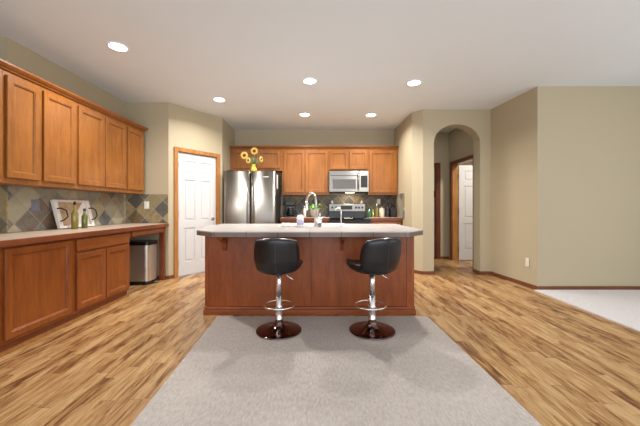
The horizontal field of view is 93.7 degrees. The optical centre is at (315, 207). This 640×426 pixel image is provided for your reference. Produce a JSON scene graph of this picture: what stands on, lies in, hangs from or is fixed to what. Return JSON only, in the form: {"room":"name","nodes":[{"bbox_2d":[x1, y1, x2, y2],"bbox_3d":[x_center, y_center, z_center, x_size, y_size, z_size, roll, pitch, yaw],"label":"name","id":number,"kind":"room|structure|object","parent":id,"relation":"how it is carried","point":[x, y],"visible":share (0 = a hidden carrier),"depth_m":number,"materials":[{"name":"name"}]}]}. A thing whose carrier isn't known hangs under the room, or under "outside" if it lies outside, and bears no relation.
{"room":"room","nodes":[
{"label":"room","id":0,"kind":"room"},
{"bbox_2d":[0,37,18,232],"bbox_3d":[-3.175,-0.270,2.970,0.350,2.780,0.120,0,0,0],"label":"wall","id":1,"kind":"structure","parent":0,"point":[9,49],"depth_m":2.94,"materials":[{"name":"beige paint"}]},
{"bbox_2d":[0,186,7,232],"bbox_3d":[-3.164,0.011,2.904,0.352,0.453,0.012,0,0,0],"label":"backsplash","id":2,"kind":"structure","parent":1,"relation":"attached to","point":[3,189],"depth_m":2.90,"materials":[{"name":"tile"}]},
{"bbox_2d":[0,69,39,185],"bbox_3d":[-3.002,-0.703,2.739,0.686,0.975,0.349,0,0,0],"label":"upper cabinet","id":3,"kind":"object","parent":1,"relation":"attached to","point":[20,96],"visible":1,"depth_m":2.71,"materials":[{"name":"brown wood"}]},
{"bbox_2d":[19,44,124,231],"bbox_3d":[-3.060,-0.270,3.875,0.120,2.780,1.690,0,0,0],"label":"wall","id":4,"kind":"structure","parent":0,"point":[30,61],"depth_m":3.61,"materials":[{"name":"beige paint"}]},
{"bbox_2d":[31,199,39,210],"bbox_3d":[-2.982,-0.030,3.190,0.010,0.120,0.090,0,0,0],"label":"outlet plate","id":5,"kind":"object","parent":4,"relation":"attached to","point":[35,204],"visible":1,"depth_m":3.18,"materials":[{"name":"grey plastic"}]},
{"bbox_2d":[17,86,75,188],"bbox_3d":[-2.827,-0.703,3.130,0.336,0.975,0.430,0,0,0],"label":"upper cabinet","id":6,"kind":"object","parent":4,"relation":"attached to","point":[57,111],"visible":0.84,"depth_m":3.10,"materials":[{"name":"brown wood"}]},
{"bbox_2d":[8,186,125,231],"bbox_3d":[-2.994,0.011,3.810,0.012,0.453,1.800,0,0,0],"label":"backsplash","id":7,"kind":"structure","parent":4,"relation":"attached to","point":[110,208],"depth_m":3.35,"materials":[{"name":"tile"}]},
{"bbox_2d":[59,101,126,192],"bbox_3d":[-2.827,-0.703,3.788,0.336,0.975,0.881,0,0,0],"label":"upper cabinet","id":8,"kind":"object","parent":4,"relation":"attached to","point":[101,139],"visible":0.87,"depth_m":3.71,"materials":[{"name":"brown wood"}]},
{"bbox_2d":[0,59,147,130],"bbox_3d":[-2.812,-1.218,3.402,0.365,0.054,2.605,0,0,0],"label":"crown molding","id":9,"kind":"structure","parent":8,"relation":"attached to","point":[5,65],"depth_m":3.14,"materials":[{"name":"brown wood"}]},
{"bbox_2d":[114,124,143,193],"bbox_3d":[-2.827,-0.703,4.442,0.336,0.975,0.425,0,0,0],"label":"upper cabinet","id":10,"kind":"object","parent":4,"relation":"attached to","point":[135,137],"visible":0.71,"depth_m":4.44,"materials":[{"name":"brown wood"}]},
{"bbox_2d":[125,102,168,275],"bbox_3d":[-2.720,-0.270,4.780,0.800,2.780,0.120,0,0,0],"label":"wall","id":11,"kind":"structure","parent":0,"point":[154,116],"depth_m":4.72,"materials":[{"name":"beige paint"}]},
{"bbox_2d":[144,201,148,208],"bbox_3d":[-2.655,-0.045,4.702,0.075,0.115,0.011,0,0,0],"label":"switch plate","id":12,"kind":"object","parent":11,"relation":"attached to","point":[146,203],"visible":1,"depth_m":4.70,"materials":[{"name":"white plastic"}]},
{"bbox_2d":[126,194,167,222],"bbox_3d":[-2.656,0.011,4.714,0.663,0.453,0.012,0,0,0],"label":"backsplash","id":13,"kind":"structure","parent":11,"relation":"attached to","point":[157,212],"depth_m":4.71,"materials":[{"name":"tile"}]},
{"bbox_2d":[169,103,221,275],"bbox_3d":[-2.074,-0.270,5.160,0.120,2.780,1.002,0,0,36],"label":"wall","id":14,"kind":"structure","parent":0,"point":[192,129],"depth_m":4.99,"materials":[{"name":"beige paint"}]},
{"bbox_2d":[174,146,219,277],"bbox_3d":[-2.042,0.070,5.154,0.179,2.100,0.860,0,0,36],"label":"door","id":15,"kind":"structure","parent":14,"relation":"in","point":[196,173],"depth_m":5.07,"materials":[{"name":"white paint"}]},
{"bbox_2d":[222,118,234,223],"bbox_3d":[-1.790,-0.270,5.955,0.120,2.780,0.850,0,0,0],"label":"wall","id":16,"kind":"structure","parent":0,"point":[228,133],"depth_m":5.74,"materials":[{"name":"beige paint"}]},
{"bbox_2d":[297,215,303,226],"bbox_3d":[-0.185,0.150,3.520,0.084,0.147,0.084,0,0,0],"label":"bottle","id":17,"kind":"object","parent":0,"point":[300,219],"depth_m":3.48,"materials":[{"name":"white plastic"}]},
{"bbox_2d":[235,130,393,217],"bbox_3d":[-0.035,-0.270,6.440,3.630,2.780,0.120,0,0,0],"label":"wall","id":18,"kind":"structure","parent":0,"point":[242,137],"depth_m":6.38,"materials":[{"name":"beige paint"}]},
{"bbox_2d":[231,149,281,172],"bbox_3d":[-1.204,-0.970,6.202,1.043,0.440,0.346,0,0,0],"label":"upper cabinet","id":19,"kind":"object","parent":18,"relation":"attached to","point":[272,158],"visible":0.61,"depth_m":6.04,"materials":[{"name":"brown wood"}]},
{"bbox_2d":[230,146,398,148],"bbox_3d":[-0.035,-1.218,6.035,3.383,0.054,0.070,0,0,0],"label":"crown molding","id":20,"kind":"structure","parent":19,"relation":"attached to","point":[231,147],"depth_m":6.02,"materials":[{"name":"brown wood"}]},
{"bbox_2d":[282,149,328,195],"bbox_3d":[-0.209,-0.728,6.202,0.942,0.925,0.346,0,0,0],"label":"upper cabinet","id":21,"kind":"object","parent":18,"relation":"attached to","point":[304,171],"visible":1,"depth_m":6.04,"materials":[{"name":"brown wood"}]},
{"bbox_2d":[283,195,393,216],"bbox_3d":[0.474,-0.045,6.373,2.348,0.470,0.014,0,0,0],"label":"backsplash","id":22,"kind":"structure","parent":18,"relation":"attached to","point":[370,201],"depth_m":6.37,"materials":[{"name":"tile"}]},
{"bbox_2d":[329,149,367,170],"bbox_3d":[0.658,-0.973,6.202,0.788,0.435,0.346,0,0,0],"label":"upper cabinet","id":23,"kind":"object","parent":18,"relation":"attached to","point":[339,159],"visible":0.81,"depth_m":6.04,"materials":[{"name":"brown wood"}]},
{"bbox_2d":[329,171,368,192],"bbox_3d":[0.655,-0.520,6.133,0.780,0.429,0.474,0,0,0],"label":"microwave","id":24,"kind":"object","parent":23,"relation":"attached to","point":[339,181],"visible":1,"depth_m":5.95,"materials":[{"name":"metal"}]},
{"bbox_2d":[366,149,397,195],"bbox_3d":[1.355,-0.728,6.202,0.602,0.925,0.346,0,0,0],"label":"upper cabinet","id":25,"kind":"object","parent":18,"relation":"attached to","point":[382,163],"visible":0.92,"depth_m":6.04,"materials":[{"name":"brown wood"}]},
{"bbox_2d":[0,0,639,132],"bbox_3d":[1.300,-1.710,2.800,9.800,0.100,10.800,0,0,0],"label":"ceiling","id":26,"kind":"structure","parent":0,"point":[254,55],"depth_m":3.16,"materials":[{"name":"paint"}]},
{"bbox_2d":[106,41,129,52],"bbox_3d":[-2.040,-1.657,3.090,0.210,0.007,0.210,0,0,0],"label":"recessed light","id":27,"kind":"object","parent":26,"relation":"in","point":[116,46],"visible":1,"depth_m":3.08,"materials":[{"name":"paint"}]},
{"bbox_2d":[212,97,225,101],"bbox_3d":[-1.480,-1.657,4.590,0.210,0.007,0.210,0,0,0],"label":"recessed light","id":28,"kind":"object","parent":26,"relation":"in","point":[217,99],"visible":1,"depth_m":4.58,"materials":[{"name":"white"}]},
{"bbox_2d":[299,113,310,116],"bbox_3d":[-0.200,-1.657,5.330,0.210,0.007,0.210,0,0,0],"label":"recessed light","id":29,"kind":"object","parent":26,"relation":"in","point":[300,114],"visible":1,"depth_m":5.31,"materials":[{"name":"white glass"}]},
{"bbox_2d":[302,77,317,84],"bbox_3d":[-0.080,-1.657,3.920,0.210,0.007,0.210,0,0,0],"label":"recessed light","id":30,"kind":"object","parent":26,"relation":"in","point":[309,81],"visible":1,"depth_m":3.92,"materials":[{"name":"white"}]},
{"bbox_2d":[365,113,376,116],"bbox_3d":[0.980,-1.657,5.350,0.210,0.007,0.210,0,0,0],"label":"recessed light","id":31,"kind":"object","parent":26,"relation":"in","point":[368,114],"visible":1,"depth_m":5.33,"materials":[{"name":"white"}]},
{"bbox_2d":[406,79,421,85],"bbox_3d":[1.300,-1.657,3.980,0.210,0.007,0.210,0,0,0],"label":"recessed light","id":32,"kind":"object","parent":26,"relation":"in","point":[416,82],"visible":1,"depth_m":3.96,"materials":[{"name":"white glass"}]},
{"bbox_2d":[0,259,639,425],"bbox_3d":[1.300,1.170,2.800,9.800,0.100,10.800,0,0,0],"label":"floor","id":33,"kind":"structure","parent":0,"point":[566,364],"depth_m":2.34,"materials":[{"name":"brown wood"}]},
{"bbox_2d":[0,239,72,356],"bbox_3d":[-2.659,0.703,2.570,0.641,0.835,0.686,0,0,0],"label":"base cabinet","id":34,"kind":"object","parent":33,"relation":"on","point":[36,279],"visible":0.8,"depth_m":2.51,"materials":[{"name":"red wood"}]},
{"bbox_2d":[70,232,128,322],"bbox_3d":[-2.659,0.703,3.353,0.641,0.835,0.875,0,0,0],"label":"base cabinet","id":35,"kind":"object","parent":33,"relation":"on","point":[100,262],"visible":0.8,"depth_m":3.26,"materials":[{"name":"red wood"}]},
{"bbox_2d":[0,223,168,247],"bbox_3d":[-2.822,0.265,3.163,1.036,0.050,3.085,0,0,0],"label":"countertop","id":36,"kind":"structure","parent":35,"relation":"on","point":[38,236],"depth_m":2.94,"materials":[{"name":"tile"}]},
{"bbox_2d":[50,200,97,228],"bbox_3d":[-2.907,0.071,3.631,0.149,0.332,0.535,0,0,0],"label":"serving tray","id":37,"kind":"object","parent":36,"relation":"on","point":[62,209],"visible":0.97,"depth_m":3.53,"materials":[{"name":"white wood"}]},
{"bbox_2d":[58,202,89,225],"bbox_3d":[-2.931,0.073,3.625,0.082,0.277,0.424,0,0,0],"label":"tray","id":38,"kind":"object","parent":37,"relation":"on","point":[68,206],"depth_m":3.58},
{"bbox_2d":[71,201,78,228],"bbox_3d":[-2.747,0.082,3.424,0.068,0.315,0.077,0,0,38],"label":"oil bottle","id":39,"kind":"object","parent":36,"relation":"on","point":[74,215],"visible":0.98,"depth_m":3.40,"materials":[{"name":"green glass"}]},
{"bbox_2d":[81,208,87,227],"bbox_3d":[-2.750,0.121,3.565,0.060,0.235,0.060,0,0,0],"label":"oil bottle","id":40,"kind":"object","parent":36,"relation":"on","point":[84,218],"visible":0.97,"depth_m":3.55,"materials":[{"name":"green glass"}]},
{"bbox_2d":[129,240,159,284],"bbox_3d":[-2.607,0.807,4.500,0.483,0.625,0.291,0,0,0],"label":"trash can","id":41,"kind":"object","parent":33,"relation":"on","point":[142,253],"visible":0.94,"depth_m":4.36,"materials":[{"name":"metal"}]},
{"bbox_2d":[129,227,164,279],"bbox_3d":[-2.386,0.703,4.245,0.088,0.835,0.905,0,0,0],"label":"desk","id":42,"kind":"object","parent":33,"relation":"on","point":[161,231],"visible":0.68,"depth_m":4.65,"materials":[{"name":"red wood"}]},
{"bbox_2d":[224,170,280,223],"bbox_3d":[-1.193,0.220,5.739,0.944,1.800,0.842,0,0,0],"label":"refrigerator","id":43,"kind":"object","parent":33,"relation":"on","point":[250,197],"visible":0.69,"depth_m":5.38,"materials":[{"name":"metal"}]},
{"bbox_2d":[249,157,257,170],"bbox_3d":[-1.179,-0.815,5.573,0.219,0.308,0.222,0,0,0],"label":"vase","id":44,"kind":"object","parent":43,"relation":"on","point":[253,168],"visible":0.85,"depth_m":5.54,"materials":[{"name":"yellow ceramic"}]},
{"bbox_2d":[240,152,247,158],"bbox_3d":[-1.274,-0.898,5.546,0.240,0.297,0.052,0,0,-19],"label":"sunflower","id":45,"kind":"object","parent":44,"relation":"in","point":[243,154],"visible":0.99,"depth_m":5.52,"materials":[{"name":"yellow plant"}]},
{"bbox_2d":[251,148,257,155],"bbox_3d":[-1.140,-0.938,5.555,0.148,0.374,0.058,0,0,0],"label":"sunflower","id":46,"kind":"object","parent":44,"relation":"in","point":[254,150],"visible":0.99,"depth_m":5.53,"materials":[{"name":"yellow plant"}]},
{"bbox_2d":[281,221,328,223],"bbox_3d":[-0.212,0.677,6.050,0.935,0.885,0.621,0,0,0],"label":"base cabinet","id":47,"kind":"object","parent":33,"relation":"on","point":[281,221],"visible":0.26,"depth_m":5.76,"materials":[{"name":"brown wood"}]},
{"bbox_2d":[280,217,329,220],"bbox_3d":[-0.214,0.217,6.042,0.952,0.055,0.645,0,0,0],"label":"countertop","id":48,"kind":"structure","parent":47,"relation":"on","point":[282,218],"depth_m":5.72,"materials":[{"name":"wood"}]},
{"bbox_2d":[285,201,295,216],"bbox_3d":[-0.520,0.026,6.099,0.200,0.325,0.282,0,0,0],"label":"coffee maker","id":49,"kind":"object","parent":48,"relation":"on","point":[290,210],"visible":0.98,"depth_m":6.01,"materials":[{"name":"black plastic"}]},
{"bbox_2d":[309,204,321,216],"bbox_3d":[-0.027,0.047,6.051,0.332,0.284,0.378,0,0,0],"label":"potted plant","id":50,"kind":"object","parent":48,"relation":"on","point":[312,210],"visible":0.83,"depth_m":5.99,"materials":[{"name":"green plant"}]},
{"bbox_2d":[203,236,415,314],"bbox_3d":[-0.067,0.698,3.580,2.223,0.845,1.220,0,0,0],"label":"kitchen island","id":51,"kind":"object","parent":33,"relation":"on","point":[324,283],"visible":0.67,"depth_m":3.15,"materials":[{"name":"brown wood"}]},
{"bbox_2d":[197,224,422,236],"bbox_3d":[-0.100,0.249,3.550,2.460,0.050,1.440,0,0,0],"label":"island countertop","id":52,"kind":"structure","parent":51,"relation":"on","point":[220,230],"depth_m":2.99,"materials":[{"name":"tile"}]},
{"bbox_2d":[280,222,290,226],"bbox_3d":[-0.360,0.195,3.555,0.140,0.058,0.140,0,0,0],"label":"dish","id":53,"kind":"object","parent":52,"relation":"on","point":[287,223],"visible":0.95,"depth_m":3.54,"materials":[{"name":"white ceramic"}]},
{"bbox_2d":[296,210,303,226],"bbox_3d":[-0.186,0.126,3.520,0.088,0.197,0.085,0,0,0],"label":"soap dispenser","id":54,"kind":"object","parent":52,"relation":"on","point":[300,219],"visible":0.97,"depth_m":3.49,"materials":[{"name":"white plastic"}]},
{"bbox_2d":[278,223,347,225],"bbox_3d":[-0.035,0.239,3.890,0.860,0.063,0.510,0,0,0],"label":"sink","id":55,"kind":"object","parent":52,"relation":"in","point":[291,224],"visible":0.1,"depth_m":4.10,"materials":[{"name":"white ceramic"}]},
{"bbox_2d":[305,192,322,226],"bbox_3d":[-0.032,0.016,3.604,0.254,0.416,0.074,0,0,30],"label":"faucet","id":56,"kind":"object","parent":52,"relation":"on","point":[310,193],"visible":0.93,"depth_m":3.57,"materials":[{"name":"silver metal"}]},
{"bbox_2d":[318,213,321,226],"bbox_3d":[0.045,0.143,3.500,0.054,0.162,0.054,0,0,0],"label":"dish soap bottle","id":57,"kind":"object","parent":52,"relation":"on","point":[319,216],"visible":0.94,"depth_m":3.48,"materials":[{"name":"clear plastic"}]},
{"bbox_2d":[130,316,542,425],"bbox_3d":[0.075,1.114,1.988,2.170,0.012,2.175,0,0,0],"label":"rug","id":58,"kind":"object","parent":33,"relation":"on","point":[325,374],"visible":1,"depth_m":1.91,"materials":[{"name":"grey carpet"}]},
{"bbox_2d":[254,238,302,339],"bbox_3d":[-0.335,0.677,2.694,0.434,0.862,0.522,0,0,0],"label":"bar stool","id":59,"kind":"object","parent":58,"relation":"on","point":[278,257],"visible":1,"depth_m":2.52,"materials":[{"name":"leather"}]},
{"bbox_2d":[346,238,401,339],"bbox_3d":[0.513,0.677,2.695,0.434,0.862,0.522,0,0,-21],"label":"bar stool","id":60,"kind":"object","parent":58,"relation":"on","point":[381,256],"visible":1,"depth_m":2.54,"materials":[{"name":"black leather"}]},
{"bbox_2d":[329,203,370,223],"bbox_3d":[0.650,0.512,5.979,0.770,1.215,0.762,0,0,0],"label":"range","id":61,"kind":"object","parent":33,"relation":"on","point":[352,213],"visible":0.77,"depth_m":6.26,"materials":[{"name":"metal"}]},
{"bbox_2d":[329,217,370,218],"bbox_3d":[0.650,0.202,5.960,0.770,0.023,0.600,0,0,0],"label":"cooktop","id":62,"kind":"object","parent":61,"relation":"in","point":[329,217],"depth_m":5.66,"materials":[{"name":"glass"}]},
{"bbox_2d":[370,221,400,224],"bbox_3d":[1.343,0.677,6.050,0.597,0.885,0.621,0,0,0],"label":"base cabinet","id":63,"kind":"object","parent":33,"relation":"on","point":[371,222],"visible":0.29,"depth_m":5.74,"materials":[{"name":"brown wood"}]},
{"bbox_2d":[368,217,401,220],"bbox_3d":[1.343,0.217,6.042,0.606,0.055,0.645,0,0,0],"label":"countertop","id":64,"kind":"structure","parent":63,"relation":"on","point":[372,218],"depth_m":5.72,"materials":[{"name":"wood"}]},
{"bbox_2d":[368,207,371,216],"bbox_3d":[1.095,0.089,6.120,0.084,0.200,0.084,0,0,0],"label":"oil bottle","id":65,"kind":"object","parent":64,"relation":"on","point":[369,210],"visible":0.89,"depth_m":6.09,"materials":[{"name":"green glass"}]},
{"bbox_2d":[375,204,377,216],"bbox_3d":[1.245,0.054,6.140,0.064,0.270,0.064,0,0,0],"label":"oil bottle","id":66,"kind":"object","parent":64,"relation":"on","point":[376,210],"visible":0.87,"depth_m":6.12,"materials":[{"name":"yellow glass"}]},
{"bbox_2d":[379,207,384,216],"bbox_3d":[1.360,0.083,6.200,0.112,0.212,0.112,0,0,0],"label":"canister","id":67,"kind":"object","parent":64,"relation":"on","point":[381,210],"visible":0.91,"depth_m":6.16,"materials":[{"name":"beige ceramic"}]},
{"bbox_2d":[386,202,389,216],"bbox_3d":[1.470,0.034,6.150,0.080,0.310,0.080,0,0,0],"label":"wine bottle","id":68,"kind":"object","parent":64,"relation":"on","point":[387,208],"visible":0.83,"depth_m":6.12,"materials":[{"name":"black glass"}]},
{"bbox_2d":[390,202,396,216],"bbox_3d":[1.575,0.038,6.145,0.100,0.303,0.190,0,0,0],"label":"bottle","id":69,"kind":"object","parent":64,"relation":"on","point":[392,209],"visible":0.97,"depth_m":6.09,"materials":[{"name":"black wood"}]},
{"bbox_2d":[394,113,411,226],"bbox_3d":[1.720,-0.270,5.790,0.120,2.780,1.180,0,0,0],"label":"wall","id":70,"kind":"structure","parent":0,"point":[402,132],"depth_m":5.56,"materials":[{"name":"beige paint"}]},
{"bbox_2d":[394,193,404,217],"bbox_3d":[1.654,-0.045,5.993,0.012,0.470,0.746,0,0,0],"label":"backsplash","id":71,"kind":"structure","parent":70,"relation":"attached to","point":[399,200],"depth_m":5.85,"materials":[{"name":"tile"}]},
{"bbox_2d":[412,109,422,270],"bbox_3d":[1.767,-0.270,5.159,0.100,2.780,0.205,0,0,-43],"label":"wall","id":72,"kind":"structure","parent":0,"point":[417,116],"depth_m":5.12,"materials":[{"name":"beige paint"}]},
{"bbox_2d":[414,270,422,274],"bbox_3d":[1.726,1.093,5.121,0.012,0.055,0.205,0,0,-43],"label":"baseboard","id":73,"kind":"structure","parent":72,"relation":"attached to","point":[415,271],"depth_m":5.10,"materials":[{"name":"brown wood"}]},
{"bbox_2d":[434,133,448,255],"bbox_3d":[2.410,-0.270,6.660,1.260,2.780,0.120,0,0,0],"label":"wall","id":74,"kind":"structure","parent":0,"point":[441,141],"depth_m":6.60,"materials":[{"name":"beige paint"}]},
{"bbox_2d":[434,163,440,258],"bbox_3d":[2.280,0.065,6.649,0.900,2.110,0.142,0,0,0],"label":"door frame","id":75,"kind":"structure","parent":74,"relation":"in","point":[437,166],"depth_m":6.58,"materials":[{"name":"brown wood"}]},
{"bbox_2d":[423,109,490,270],"bbox_3d":[2.450,-0.270,5.160,1.300,2.780,0.220,0,0,0],"label":"wall","id":76,"kind":"structure","parent":0,"point":[475,122],"depth_m":5.05,"materials":[{"name":"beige paint"}]},
{"bbox_2d":[423,271,433,274],"bbox_3d":[1.893,1.093,5.044,0.185,0.055,0.012,0,0,0],"label":"baseboard","id":77,"kind":"structure","parent":76,"relation":"attached to","point":[424,272],"depth_m":5.04,"materials":[{"name":"brown wood"}]},
{"bbox_2d":[480,271,489,274],"bbox_3d":[2.853,1.093,5.044,0.175,0.055,0.012,0,0,0],"label":"baseboard","id":78,"kind":"structure","parent":76,"relation":"attached to","point":[481,272],"depth_m":5.04,"materials":[{"name":"brown wood"}]},
{"bbox_2d":[449,128,472,258],"bbox_3d":[2.980,-0.270,5.935,0.120,2.780,1.330,0,0,0],"label":"wall","id":79,"kind":"structure","parent":0,"point":[460,142],"depth_m":6.19,"materials":[{"name":"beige paint"}]},
{"bbox_2d":[450,155,472,259],"bbox_3d":[3.354,0.065,5.990,0.912,2.110,1.020,0,0,0],"label":"door","id":80,"kind":"structure","parent":79,"relation":"in","point":[461,176],"depth_m":6.40,"materials":[{"name":"white paint"}]},
{"bbox_2d":[460,161,472,164],"bbox_3d":[3.130,-0.270,7.650,2.940,2.780,0.100,0,0,0],"label":"wall","id":81,"kind":"structure","parent":0,"point":[470,162],"depth_m":7.60,"materials":[{"name":"brown paint"}]},
{"bbox_2d":[491,86,537,285],"bbox_3d":[3.040,-0.270,4.580,0.120,2.780,0.973,0,0,-5],"label":"wall","id":82,"kind":"structure","parent":0,"point":[514,123],"depth_m":4.49,"materials":[{"name":"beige paint"}]},
{"bbox_2d":[490,271,536,289],"bbox_3d":[2.974,1.093,4.569,0.012,0.055,0.963,0,0,-5],"label":"baseboard","id":83,"kind":"structure","parent":82,"relation":"attached to","point":[491,273],"depth_m":4.50,"materials":[{"name":"brown wood"}]},
{"bbox_2d":[525,258,528,266],"bbox_3d":[3.000,0.770,4.260,0.010,0.120,0.080,0,0,5],"label":"outlet plate","id":84,"kind":"object","parent":82,"relation":"attached to","point":[526,259],"visible":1,"depth_m":4.25,"materials":[{"name":"white plastic"}]},
{"bbox_2d":[534,290,639,331],"bbox_3d":[4.145,1.114,0.835,2.690,0.012,6.470,0,0,0],"label":"carpet","id":85,"kind":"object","parent":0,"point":[622,307],"depth_m":3.52,"materials":[{"name":"white carpet"}]},
{"bbox_2d":[538,86,639,285],"bbox_3d":[4.260,-0.270,4.150,2.480,2.780,0.120,0,0,0],"label":"wall","id":86,"kind":"structure","parent":0,"point":[589,136],"depth_m":4.09,"materials":[{"name":"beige paint"}]},
{"bbox_2d":[537,286,639,289],"bbox_3d":[4.255,1.093,4.084,2.490,0.055,0.012,0,0,0],"label":"baseboard","id":87,"kind":"structure","parent":86,"relation":"attached to","point":[538,287],"depth_m":4.08,"materials":[{"name":"brown wood"}]},
{"bbox_3d":[-3.410,-0.270,0.205,0.120,2.780,5.410,0,0,0],"label":"wall","id":88,"kind":"structure","parent":0,"visible":0},
{"bbox_2d":[0,68,1,182],"bbox_3d":[-3.002,-0.703,2.331,0.686,0.975,0.462,0,0,0],"label":"upper cabinet","id":89,"kind":"object","parent":88,"relation":"attached to","point":[0,68],"visible":1,"depth_m":2.54,"materials":[{"name":"brown wood"}]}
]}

